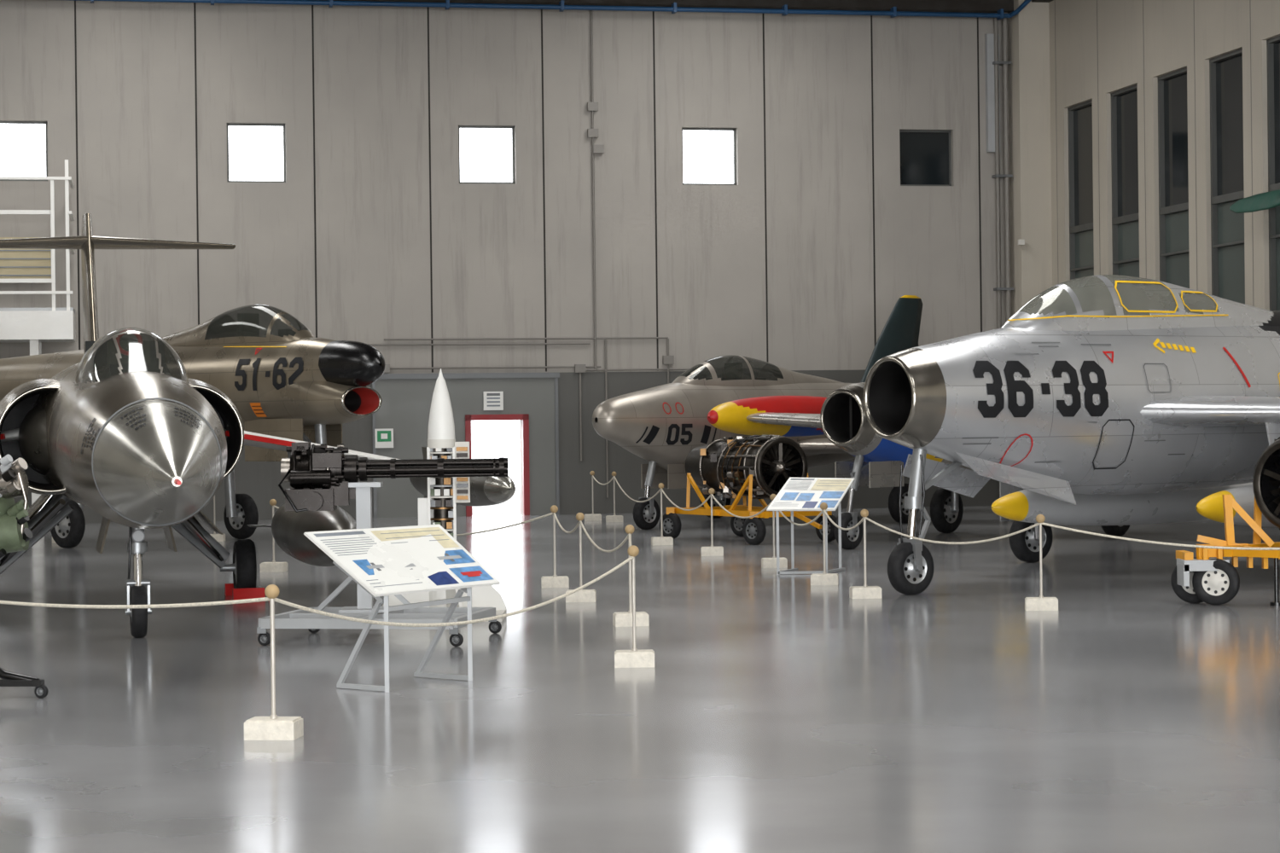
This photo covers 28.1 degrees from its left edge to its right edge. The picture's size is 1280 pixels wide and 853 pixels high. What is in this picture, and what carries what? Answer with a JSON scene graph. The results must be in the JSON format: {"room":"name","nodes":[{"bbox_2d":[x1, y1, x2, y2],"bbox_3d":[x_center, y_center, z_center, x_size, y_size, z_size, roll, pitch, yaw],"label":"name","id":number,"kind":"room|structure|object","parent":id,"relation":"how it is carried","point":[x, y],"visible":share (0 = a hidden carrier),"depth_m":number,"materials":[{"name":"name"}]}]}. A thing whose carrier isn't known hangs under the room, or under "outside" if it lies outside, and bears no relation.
{"room":"aircraft hangar","nodes":[
{"label":"aircraft hangar","id":0,"kind":"room"},
{"bbox_2d":[0,0,1005,514],"bbox_3d":[-10.329,-3.279,46.806,36.999,10.100,0.300,-1,0,-11],"label":"wall","id":1,"kind":"structure","parent":0,"point":[136,160],"depth_m":48.20,"materials":[{"name":"metal"}]},
{"bbox_2d":[0,121,47,180],"bbox_3d":[-11.334,-5.006,46.620,1.080,1.100,0.080,-1,0,-11],"label":"window","id":2,"kind":"structure","parent":1,"relation":"in","point":[45,123],"depth_m":46.65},
{"bbox_2d":[226,123,285,182],"bbox_3d":[-7.113,-5.061,47.440,1.080,1.100,0.080,-1,0,-11],"label":"window","id":3,"kind":"structure","parent":1,"relation":"in","point":[228,125],"depth_m":47.41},
{"bbox_2d":[372,372,559,517],"bbox_3d":[-3.274,0.391,47.967,3.600,2.780,0.120,-1,0,-11],"label":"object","id":4,"kind":"structure","parent":1,"relation":"in","point":[406,398],"depth_m":47.95,"materials":[{"name":"grey paint"}]},
{"bbox_2d":[374,428,393,448],"bbox_3d":[-4.759,0.220,47.630,0.340,0.360,0.036,-1,0,-11],"label":"sign","id":5,"kind":"object","parent":4,"relation":"attached to","point":[383,438],"visible":1,"depth_m":47.62,"materials":[{"name":"white paint"}]},
{"bbox_2d":[482,391,503,410],"bbox_3d":[-2.751,-0.481,48.020,0.370,0.350,0.034,-1,0,-11],"label":"notice sign","id":6,"kind":"object","parent":4,"relation":"attached to","point":[492,400],"visible":1,"depth_m":48.01,"materials":[{"name":"white paint"}]},
{"bbox_2d":[458,125,515,183],"bbox_3d":[-2.902,-5.115,48.259,1.080,1.100,0.080,-1,0,-11],"label":"window","id":7,"kind":"structure","parent":1,"relation":"in","point":[459,126],"depth_m":48.26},
{"bbox_2d":[465,413,529,516],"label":"door frame","id":8,"kind":"structure","parent":1,"relation":"in","point":[524,417],"depth_m":48.12,"materials":[{"name":"metal"}]},
{"bbox_2d":[0,369,999,524],"bbox_3d":[-10.252,0.431,46.657,36.999,2.680,0.030,-1,0,-11],"label":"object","id":9,"kind":"structure","parent":1,"relation":"attached to","point":[260,480],"depth_m":48.45,"materials":[{"name":"grey paint"}]},
{"bbox_2d":[74,0,982,372],"bbox_3d":[-10.258,-4.630,46.663,34.431,7.400,0.006,-1,0,-11],"label":"wall panel seams","id":10,"kind":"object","parent":1,"relation":"attached to","point":[194,19],"depth_m":48.30,"materials":[{"name":"grey metal"}]},
{"bbox_2d":[367,10,689,497],"bbox_3d":[-2.040,-3.285,48.189,9.000,9.300,0.090,-1,0,-11],"label":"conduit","id":11,"kind":"object","parent":1,"relation":"attached to","point":[596,148],"visible":0.79,"depth_m":48.38,"materials":[{"name":"grey metal"}]},
{"bbox_2d":[67,0,1031,19],"bbox_3d":[-10.392,-7.915,46.176,36.546,0.496,0.871,-1,0,-10],"label":"pipe","id":12,"kind":"object","parent":1,"relation":"attached to","point":[784,11],"visible":1,"depth_m":47.95,"materials":[{"name":"metal"}]},
{"bbox_2d":[332,0,1053,13],"bbox_3d":[8.047,-8.240,24.475,32.175,0.480,75.661,-1,0,-40],"label":"trim","id":13,"kind":"structure","parent":1,"relation":"attached to","point":[958,6],"depth_m":48.94,"materials":[{"name":"metal"}]},
{"bbox_2d":[681,128,736,185],"bbox_3d":[1.308,-5.169,49.077,1.080,1.100,0.080,-1,0,-11],"label":"window","id":14,"kind":"structure","parent":1,"relation":"in","point":[683,129],"depth_m":49.09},
{"bbox_2d":[899,129,951,186],"bbox_3d":[5.538,-5.224,49.900,1.080,1.100,0.080,-1,0,-11],"label":"window","id":15,"kind":"structure","parent":1,"relation":"in","point":[925,155],"depth_m":49.89,"materials":[{"name":"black glass"}]},
{"bbox_2d":[984,12,1024,498],"bbox_3d":[7.107,-3.252,49.637,0.448,9.600,0.829,-1,0,-17],"label":"drain pipe","id":16,"kind":"object","parent":1,"relation":"attached to","point":[992,41],"visible":0.77,"depth_m":49.82,"materials":[{"name":"grey metal"}]},
{"bbox_2d":[1007,0,1052,316],"bbox_3d":[7.612,-3.509,49.825,0.620,10.100,0.620,-1,0,-11],"label":"pillar","id":17,"kind":"structure","parent":1,"relation":"attached to","point":[1029,93],"depth_m":49.53,"materials":[{"name":"paint"}]},
{"bbox_2d":[0,506,1279,852],"bbox_3d":[-3.970,1.801,14.431,49.558,0.001,72.254,-1,0,0],"label":"floor","id":18,"kind":"structure","parent":0,"point":[774,713],"depth_m":16.11,"materials":[{"name":"concrete"}]},
{"bbox_2d":[0,454,48,698],"bbox_3d":[-4.362,0.983,17.085,0.899,1.628,0.516,-1,0,0],"label":"display","id":19,"kind":"object","parent":18,"relation":"on","point":[15,535],"visible":1,"depth_m":16.91,"materials":[{"name":"black paint"}]},
{"bbox_2d":[0,159,75,505],"bbox_3d":[-12.679,-1.420,45.129,5.300,6.450,1.700,-1,0,-11],"label":"platform","id":20,"kind":"object","parent":18,"relation":"on","point":[35,326],"visible":0.76,"depth_m":44.81,"materials":[{"name":"white paint"}]},
{"bbox_2d":[0,304,384,548],"bbox_3d":[-8.213,-0.532,39.832,10.694,4.600,8.416,-1,0,8],"label":"jet","id":21,"kind":"object","parent":18,"relation":"on","point":[282,381],"visible":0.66,"depth_m":36.16,"materials":[{"name":"metal"}]},
{"bbox_2d":[209,495,225,541],"bbox_3d":[-6.484,1.312,39.004,0.290,0.877,0.220,-1,0,0],"label":"stanchion","id":22,"kind":"object","parent":18,"relation":"on","point":[218,538],"visible":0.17,"depth_m":38.90,"materials":[{"name":"concrete"}]},
{"bbox_2d":[224,583,265,600],"bbox_3d":[-3.995,1.701,26.427,0.494,0.120,1.000,-1,0,-14],"label":"chock","id":23,"kind":"object","parent":18,"relation":"on","point":[247,593],"visible":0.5,"depth_m":25.97,"materials":[{"name":"red paint"}]},
{"bbox_2d":[0,213,515,637],"bbox_3d":[-4.981,-0.370,24.406,7.348,4.300,15.200,-1,0,-14],"label":"jet","id":24,"kind":"object","parent":18,"relation":"on","point":[123,433],"visible":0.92,"depth_m":21.50,"materials":[{"name":"metal"}]},
{"bbox_2d":[259,499,287,572],"bbox_3d":[-4.424,1.313,30.904,0.290,0.877,0.220,-1,0,6],"label":"stanchion","id":25,"kind":"object","parent":18,"relation":"on","point":[273,567],"visible":0.97,"depth_m":30.81,"materials":[{"name":"concrete"}]},
{"bbox_2d":[244,584,303,740],"bbox_3d":[-2.094,1.339,14.604,0.290,0.877,0.220,-1,0,7],"label":"stanchion","id":26,"kind":"object","parent":18,"relation":"on","point":[272,728],"visible":1,"depth_m":14.52,"materials":[{"name":"concrete"}]},
{"bbox_2d":[0,597,269,609],"bbox_3d":[-3.842,1.059,16.104,4.604,0.142,0.022,-1,0,41],"label":"rope","id":27,"kind":"object","parent":26,"relation":"attached to","point":[264,599],"visible":1,"depth_m":15.39,"materials":[{"name":"beige fabric"}]},
{"bbox_2d":[274,556,634,627],"bbox_3d":[-1.071,1.113,16.584,0.022,0.322,4.465,-1,0,27],"label":"rope","id":28,"kind":"object","parent":26,"relation":"attached to","point":[381,623],"visible":1,"depth_m":16.26,"materials":[{"name":"beige fabric"}]},
{"bbox_2d":[256,442,508,646],"bbox_3d":[-2.109,0.941,21.081,1.893,1.630,1.289,-1,0,10],"label":"display","id":29,"kind":"object","parent":18,"relation":"on","point":[321,478],"visible":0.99,"depth_m":21.34,"materials":[{"name":"metal"}]},
{"bbox_2d":[303,524,500,692],"bbox_3d":[-1.616,1.229,17.515,0.675,1.065,1.180,-1,0,44],"label":"information board","id":30,"kind":"object","parent":18,"relation":"on","point":[385,561],"visible":1,"depth_m":17.46,"materials":[{"name":"white paint"}]},
{"bbox_2d":[382,368,506,622],"bbox_3d":[-1.793,0.610,23.202,1.137,2.270,1.137,-1,0,0],"label":"cutaway missile","id":31,"kind":"object","parent":18,"relation":"on","point":[439,503],"visible":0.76,"depth_m":23.13,"materials":[{"name":"white paint"}]},
{"bbox_2d":[541,505,569,587],"bbox_3d":[-0.914,1.282,27.404,0.290,0.877,0.220,-1,0,-3],"label":"stanchion","id":32,"kind":"object","parent":18,"relation":"on","point":[555,581],"visible":1,"depth_m":27.31,"materials":[{"name":"concrete"}]},
{"bbox_2d":[273,505,552,536],"bbox_3d":[-2.672,1.101,29.154,4.962,0.342,0.022,-1,0,45],"label":"rope","id":33,"kind":"object","parent":32,"relation":"hanging from","point":[274,506],"visible":0.42,"depth_m":27.97,"materials":[{"name":"beige fabric"}]},
{"bbox_2d":[565,512,596,602],"bbox_3d":[-0.584,1.285,25.204,0.290,0.877,0.220,-1,0,1],"label":"stanchion","id":34,"kind":"object","parent":18,"relation":"on","point":[582,596],"visible":0.91,"depth_m":25.10,"materials":[{"name":"concrete"}]},
{"bbox_2d":[552,512,578,534],"bbox_3d":[-0.753,1.007,26.303,0.022,0.182,2.230,-1,0,-9],"label":"rope","id":35,"kind":"object","parent":34,"relation":"hanging from","point":[555,515],"visible":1,"depth_m":26.54,"materials":[{"name":"beige fabric"}]},
{"bbox_2d":[584,471,601,521],"bbox_3d":[-0.835,1.222,45.204,0.290,0.877,0.220,-1,0,-6],"label":"stanchion","id":36,"kind":"object","parent":18,"relation":"on","point":[587,517],"visible":1,"depth_m":45.11,"materials":[{"name":"concrete"}]},
{"bbox_2d":[605,471,622,522],"bbox_3d":[-0.445,1.220,44.404,0.290,0.877,0.220,-1,0,-4],"label":"stanchion","id":37,"kind":"object","parent":18,"relation":"on","point":[614,518],"visible":1,"depth_m":44.37,"materials":[{"name":"concrete"}]},
{"bbox_2d":[592,475,613,485],"bbox_3d":[-0.644,0.940,44.803,0.022,0.170,0.902,-1,0,-26],"label":"rope","id":38,"kind":"object","parent":37,"relation":"hanging from","point":[592,475],"visible":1,"depth_m":44.80,"materials":[{"name":"beige fabric"}]},
{"bbox_2d":[612,524,649,627],"bbox_3d":[-0.084,1.289,22.204,0.290,0.877,0.220,-1,0,-7],"label":"stanchion","id":39,"kind":"object","parent":18,"relation":"on","point":[619,619],"visible":0.95,"depth_m":22.11,"materials":[{"name":"concrete"}]},
{"bbox_2d":[579,520,628,552],"bbox_3d":[-0.337,1.041,23.704,0.022,0.242,3.047,-1,0,-9],"label":"rope","id":40,"kind":"object","parent":39,"relation":"attached to","point":[580,521],"visible":0.99,"depth_m":23.84,"materials":[{"name":"beige fabric"}]},
{"bbox_2d":[614,545,654,668],"bbox_3d":[-0.044,1.301,18.564,0.290,0.877,0.220,-1,0,0],"label":"stanchion","id":41,"kind":"object","parent":18,"relation":"on","point":[634,658],"visible":1,"depth_m":18.47,"materials":[{"name":"concrete"}]},
{"bbox_2d":[628,533,631,560],"bbox_3d":[-0.068,0.988,20.383,0.022,0.122,3.642,-1,0,-1],"label":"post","id":42,"kind":"object","parent":41,"relation":"hanging from","point":[630,534],"visible":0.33,"depth_m":21.77,"materials":[{"name":"white metal"}]},
{"bbox_2d":[651,482,673,546],"bbox_3d":[0.305,1.238,36.204,0.290,0.877,0.220,-1,0,-6],"label":"stanchion","id":43,"kind":"object","parent":18,"relation":"on","point":[661,540],"visible":1,"depth_m":36.11,"materials":[{"name":"concrete"}]},
{"bbox_2d":[613,476,660,502],"bbox_3d":[-0.072,1.022,40.304,0.022,0.322,8.237,-1,0,-5],"label":"rope","id":44,"kind":"object","parent":43,"relation":"hanging from","point":[625,494],"visible":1,"depth_m":40.39,"materials":[{"name":"beige fabric"}]},
{"bbox_2d":[660,488,710,511],"bbox_3d":[0.617,1.008,34.754,0.022,0.272,2.974,-1,0,-12],"label":"rope","id":45,"kind":"object","parent":43,"relation":"hanging from","point":[662,491],"visible":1,"depth_m":34.78,"materials":[{"name":"beige fabric"}]},
{"bbox_2d":[701,488,723,556],"bbox_3d":[0.935,1.240,33.304,0.290,0.877,0.220,-1,0,1],"label":"stanchion","id":46,"kind":"object","parent":18,"relation":"on","point":[706,551],"visible":1,"depth_m":33.20,"materials":[{"name":"concrete"}]},
{"bbox_2d":[710,494,771,518],"bbox_3d":[1.262,1.009,31.904,0.022,0.271,2.884,-1,0,-13],"label":"rope","id":47,"kind":"object","parent":46,"relation":"attached to","point":[712,495],"visible":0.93,"depth_m":32.04,"materials":[{"name":"beige fabric"}]},
{"bbox_2d":[659,472,837,545],"bbox_3d":[1.698,1.166,36.989,1.431,0.982,3.262,-1,0,-30],"label":"cart","id":48,"kind":"object","parent":18,"relation":"on","point":[753,531],"visible":0.88,"depth_m":36.59,"materials":[{"name":"metal"}]},
{"bbox_2d":[684,435,808,499],"bbox_3d":[1.484,0.587,37.341,0.938,0.932,2.236,-1,0,-29],"label":"engine","id":49,"kind":"object","parent":48,"relation":"on","point":[724,466],"visible":0.94,"depth_m":36.69,"materials":[{"name":"black paint"}]},
{"bbox_2d":[592,295,922,529],"bbox_3d":[2.799,-0.357,44.491,8.648,3.950,6.488,-1,0,-13],"label":"jet","id":50,"kind":"object","parent":18,"relation":"on","point":[660,425],"visible":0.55,"depth_m":41.73,"materials":[{"name":"metal"}]},
{"bbox_2d":[761,494,787,568],"bbox_3d":[1.595,1.241,30.504,0.290,0.877,0.220,-1,0,-3],"label":"stanchion","id":51,"kind":"object","parent":18,"relation":"on","point":[765,562],"visible":0.77,"depth_m":30.40,"materials":[{"name":"concrete"}]},
{"bbox_2d":[779,510,822,526],"bbox_3d":[1.777,0.998,28.904,0.022,0.242,3.227,-1,0,-7],"label":"rope","id":52,"kind":"object","parent":51,"relation":"attached to","point":[781,512],"visible":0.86,"depth_m":28.65,"materials":[{"name":"beige fabric"}]},
{"bbox_2d":[766,477,855,575],"bbox_3d":[1.974,1.135,29.455,0.742,1.086,1.201,-1,0,18],"label":"information board","id":53,"kind":"object","parent":18,"relation":"on","point":[797,494],"visible":0.92,"depth_m":29.39,"materials":[{"name":"white paint"}]},
{"bbox_2d":[810,502,838,585],"bbox_3d":[1.965,1.247,27.304,0.290,0.877,0.220,-1,0,6],"label":"stanchion","id":54,"kind":"object","parent":18,"relation":"on","point":[824,578],"visible":1,"depth_m":27.21,"materials":[{"name":"concrete"}]},
{"bbox_2d":[823,509,863,530],"bbox_3d":[2.087,0.973,26.253,0.022,0.182,2.121,-1,0,-7],"label":"rope","id":55,"kind":"object","parent":54,"relation":"attached to","point":[824,511],"visible":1,"depth_m":26.26,"materials":[{"name":"beige fabric"}]},
{"bbox_2d":[849,509,881,599],"bbox_3d":[2.215,1.251,25.204,0.290,0.877,0.220,-1,0,-3],"label":"stanchion","id":56,"kind":"object","parent":18,"relation":"on","point":[865,591],"visible":1,"depth_m":25.11,"materials":[{"name":"concrete"}]},
{"bbox_2d":[864,517,1039,544],"bbox_3d":[2.937,0.999,24.304,0.022,0.241,2.319,-1,0,-39],"label":"rope","id":57,"kind":"object","parent":56,"relation":"hanging from","point":[865,518],"visible":1,"depth_m":24.25,"materials":[{"name":"beige fabric"}]},
{"bbox_2d":[707,382,1130,549],"bbox_3d":[5.504,-0.152,37.714,8.950,3.481,9.031,-1,0,40],"label":"jet","id":58,"kind":"object","parent":18,"relation":"on","point":[840,416],"visible":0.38,"depth_m":34.89,"materials":[{"name":"metal"}]},
{"bbox_2d":[1024,514,1058,610],"bbox_3d":[3.665,1.239,23.404,0.290,0.877,0.220,-1,0,6],"label":"stanchion","id":59,"kind":"object","parent":18,"relation":"on","point":[1041,603],"visible":1,"depth_m":23.31,"materials":[{"name":"concrete"}]},
{"bbox_2d":[1041,522,1279,550],"bbox_3d":[5.487,0.973,22.654,3.951,0.242,0.022,-1,0,22],"label":"rope","id":60,"kind":"object","parent":59,"relation":"hanging from","point":[1043,523],"visible":1,"depth_m":22.98,"materials":[{"name":"beige fabric"}]},
{"bbox_2d":[863,274,1279,594],"bbox_3d":[7.029,-0.433,29.157,9.803,4.100,7.745,-1,0,-2],"label":"jet","id":61,"kind":"object","parent":18,"relation":"on","point":[1102,399],"visible":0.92,"depth_m":26.37,"materials":[{"name":"silver paint"}]},
{"bbox_2d":[1170,494,1279,605],"bbox_3d":[6.497,1.079,24.224,2.979,1.122,1.664,-1,0,-38],"label":"cart","id":62,"kind":"object","parent":18,"relation":"on","point":[1200,578],"visible":0.98,"depth_m":23.73,"materials":[{"name":"metal"}]},
{"bbox_2d":[1252,436,1279,529],"bbox_3d":[6.795,0.517,24.226,2.230,0.936,0.952,-1,0,-41],"label":"engine","id":63,"kind":"object","parent":62,"relation":"on","point":[1266,474],"visible":1,"depth_m":23.76,"materials":[{"name":"black paint"}]},
{"bbox_2d":[1048,0,1279,310],"bbox_3d":[14.274,-3.484,17.972,0.300,10.100,66.298,-1,0,-11],"label":"wall","id":64,"kind":"structure","parent":0,"point":[1222,27],"depth_m":44.55,"materials":[{"name":"paint"}]},
{"bbox_2d":[1067,99,1093,279],"bbox_3d":[8.390,-3.922,48.158,0.120,4.320,1.470,-1,0,-11],"label":"window","id":65,"kind":"structure","parent":64,"relation":"in","point":[1079,116],"depth_m":48.46,"materials":[{"name":"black glass"}]},
{"bbox_2d":[1110,84,1139,277],"bbox_3d":[8.810,-3.921,45.998,0.120,4.320,1.470,-1,0,-11],"label":"window","id":66,"kind":"structure","parent":64,"relation":"in","point":[1124,102],"depth_m":46.29,"materials":[{"name":"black glass"}]},
{"bbox_2d":[1054,0,1253,304],"bbox_3d":[14.108,-4.832,17.939,0.004,7.400,63.818,-1,0,-11],"label":"trim","id":67,"kind":"structure","parent":64,"relation":"attached to","point":[1096,0],"depth_m":44.92,"materials":[{"name":"grey metal"}]},
{"bbox_2d":[1157,67,1189,288],"bbox_3d":[9.229,-3.918,43.839,0.120,4.320,1.470,-1,0,-11],"label":"window","id":68,"kind":"structure","parent":64,"relation":"in","point":[1172,102],"depth_m":44.10,"materials":[{"name":"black glass"}]},
{"bbox_2d":[1209,48,1245,304],"bbox_3d":[9.649,-3.916,41.679,0.120,4.320,1.470,-1,0,-11],"label":"window","id":69,"kind":"structure","parent":64,"relation":"in","point":[1225,71],"depth_m":41.94,"materials":[{"name":"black glass"}]},
{"bbox_2d":[1266,35,1279,313],"bbox_3d":[10.069,-3.914,39.520,0.120,4.320,1.470,-1,0,-11],"label":"window","id":70,"kind":"structure","parent":64,"relation":"in","point":[1272,44],"depth_m":40.17,"materials":[{"name":"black glass"}]},
{"bbox_2d":[1229,189,1279,213],"bbox_3d":[9.857,-3.447,37.955,0.754,0.298,4.930,-1,0,-18],"label":"aircraft wing","id":71,"kind":"object","parent":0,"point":[1269,200],"visible":1,"depth_m":39.30,"materials":[{"name":"green paint"}]},
{"label":"outside","id":72,"kind":"structure","parent":0,"visible":0},
{"bbox_2d":[471,487,521,515],"bbox_3d":[-12.176,1.796,56.644,46.999,0.050,19.689,-1,0,-11],"label":"pavement","id":73,"kind":"structure","parent":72,"point":[512,506],"depth_m":52.41,"materials":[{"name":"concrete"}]}
]}

